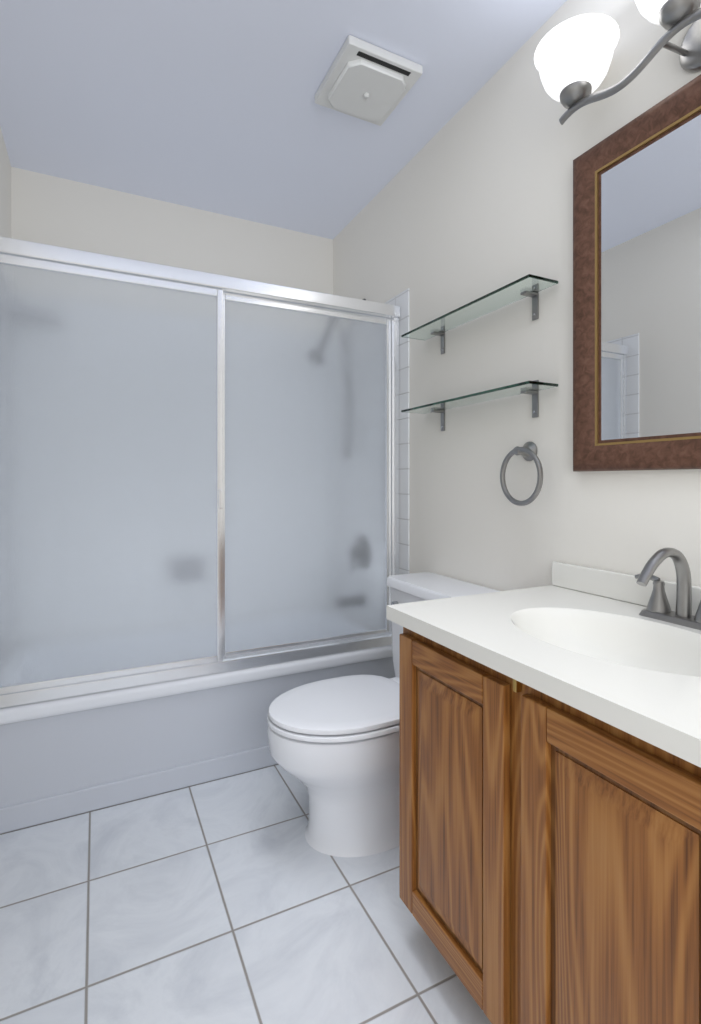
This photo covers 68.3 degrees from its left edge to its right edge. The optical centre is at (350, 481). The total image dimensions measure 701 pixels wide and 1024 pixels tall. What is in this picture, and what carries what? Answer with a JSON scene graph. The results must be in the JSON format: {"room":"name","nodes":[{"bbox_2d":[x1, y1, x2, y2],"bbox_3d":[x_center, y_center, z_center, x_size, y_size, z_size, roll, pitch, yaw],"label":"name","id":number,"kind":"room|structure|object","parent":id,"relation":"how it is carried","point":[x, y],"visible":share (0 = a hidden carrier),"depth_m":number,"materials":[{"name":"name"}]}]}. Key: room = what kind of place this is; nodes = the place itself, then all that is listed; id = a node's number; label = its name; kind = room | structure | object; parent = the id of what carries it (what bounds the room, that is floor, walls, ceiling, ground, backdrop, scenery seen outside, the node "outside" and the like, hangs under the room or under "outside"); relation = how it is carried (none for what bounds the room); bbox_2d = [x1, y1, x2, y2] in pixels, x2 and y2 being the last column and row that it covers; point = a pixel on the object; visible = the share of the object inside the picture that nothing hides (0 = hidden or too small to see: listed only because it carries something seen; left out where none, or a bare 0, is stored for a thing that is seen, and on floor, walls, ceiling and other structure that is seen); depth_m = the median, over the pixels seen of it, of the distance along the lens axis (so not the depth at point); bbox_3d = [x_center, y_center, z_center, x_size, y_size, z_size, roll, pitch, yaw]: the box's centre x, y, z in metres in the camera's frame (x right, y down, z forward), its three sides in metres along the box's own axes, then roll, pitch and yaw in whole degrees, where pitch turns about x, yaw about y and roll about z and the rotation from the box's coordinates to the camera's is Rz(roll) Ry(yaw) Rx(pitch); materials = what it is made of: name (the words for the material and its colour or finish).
{"room":"bathroom","nodes":[
{"label":"bathroom","id":0,"kind":"room"},
{"bbox_2d":[0,127,10,237],"bbox_3d":[-0.738,-0.135,0.640,0.100,2.450,3.700,0,0,-26],"label":"wall","id":1,"kind":"structure","parent":0,"point":[5,197],"depth_m":2.07,"materials":[{"name":"white paint"}]},
{"bbox_2d":[11,167,332,293],"bbox_3d":[-0.804,-0.135,2.613,1.724,2.450,0.100,0,0,-26],"label":"wall","id":2,"kind":"structure","parent":0,"point":[57,211],"depth_m":2.50,"materials":[{"name":"white paint"}]},
{"bbox_2d":[0,764,491,1023],"bbox_3d":[-0.010,1.140,0.998,1.724,0.100,3.700,0,0,-26],"label":"floor","id":3,"kind":"structure","parent":0,"point":[236,899],"depth_m":1.27,"materials":[{"name":"tile"}]},
{"bbox_2d":[0,645,394,833],"bbox_3d":[-0.614,0.897,2.226,1.516,0.385,0.740,0,0,-26],"label":"bathtub","id":4,"kind":"object","parent":3,"relation":"on","point":[67,757],"visible":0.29,"depth_m":1.78,"materials":[{"name":"white ceramic"}]},
{"bbox_2d":[0,236,399,707],"bbox_3d":[-0.471,-0.028,1.935,1.505,1.464,0.066,0,0,-26],"label":"shower door","id":5,"kind":"structure","parent":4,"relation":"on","point":[199,473],"depth_m":1.85,"materials":[{"name":"white glass"}]},
{"bbox_2d":[267,572,499,856],"bbox_3d":[0.093,0.724,1.673,0.737,0.732,0.494,0,0,-26],"label":"toilet","id":6,"kind":"object","parent":3,"relation":"on","point":[334,746],"visible":0.58,"depth_m":1.51,"materials":[{"name":"white ceramic"}]},
{"bbox_2d":[386,547,700,1023],"bbox_3d":[0.514,0.614,1.011,0.566,0.952,0.790,0,0,-26],"label":"bathroom vanity","id":7,"kind":"object","parent":3,"relation":"on","point":[549,804],"visible":1,"depth_m":0.87,"materials":[{"name":"brown wood"}]},
{"bbox_2d":[0,0,566,238],"bbox_3d":[-0.010,-1.410,0.998,1.724,0.100,3.700,0,0,-26],"label":"ceiling","id":8,"kind":"structure","parent":0,"point":[210,106],"depth_m":1.81,"materials":[{"name":"white paint"}]},
{"bbox_2d":[315,35,422,125],"bbox_3d":[0.054,-1.330,1.751,0.270,0.057,0.280,0,0,-26],"label":"fan","id":9,"kind":"object","parent":8,"relation":"attached to","point":[368,82],"visible":1,"depth_m":1.70,"materials":[{"name":"white plastic"}]},
{"bbox_2d":[333,0,700,590],"bbox_3d":[0.719,-0.135,1.357,0.100,2.450,3.700,0,0,-26],"label":"wall","id":10,"kind":"structure","parent":0,"point":[471,200],"depth_m":1.66,"materials":[{"name":"white paint"}]},
{"bbox_2d":[384,288,409,573],"bbox_3d":[-0.607,-0.059,2.212,1.524,1.522,0.794,0,0,-26],"label":"tiled wall","id":11,"kind":"structure","parent":10,"relation":"attached to","point":[402,300],"depth_m":2.21,"materials":[{"name":"white tile"}]},
{"bbox_2d":[401,380,557,430],"bbox_3d":[0.400,-0.249,1.754,0.118,0.112,0.668,0,0,-26],"label":"glass shelf","id":12,"kind":"object","parent":10,"relation":"attached to","point":[533,388],"visible":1,"depth_m":1.63,"materials":[{"name":"clear glass"}]},
{"bbox_2d":[401,274,557,353],"bbox_3d":[0.400,-0.544,1.754,0.118,0.112,0.668,0,0,-26],"label":"glass shelf","id":13,"kind":"object","parent":10,"relation":"attached to","point":[530,285],"visible":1,"depth_m":1.65,"materials":[{"name":"clear glass"}]},
{"bbox_2d":[500,442,542,505],"bbox_3d":[0.527,-0.024,1.558,0.062,0.196,0.177,0,0,-26],"label":"towel ring","id":14,"kind":"object","parent":10,"relation":"attached to","point":[527,451],"visible":1,"depth_m":1.55,"materials":[{"name":"silver metal"}]},
{"bbox_2d":[534,0,700,124],"bbox_3d":[0.687,-0.998,1.076,0.202,0.196,0.718,0,0,-26],"label":"light","id":15,"kind":"object","parent":10,"relation":"attached to","point":[573,58],"visible":1,"depth_m":1.23,"materials":[{"name":"white glass"}]},
{"bbox_2d":[573,74,700,471],"bbox_3d":[0.759,-0.454,1.120,0.032,0.853,0.660,0,0,-26],"label":"mirror","id":16,"kind":"object","parent":10,"relation":"attached to","point":[636,293],"visible":0.98,"depth_m":1.25,"materials":[{"name":"brown wood"}]}
]}

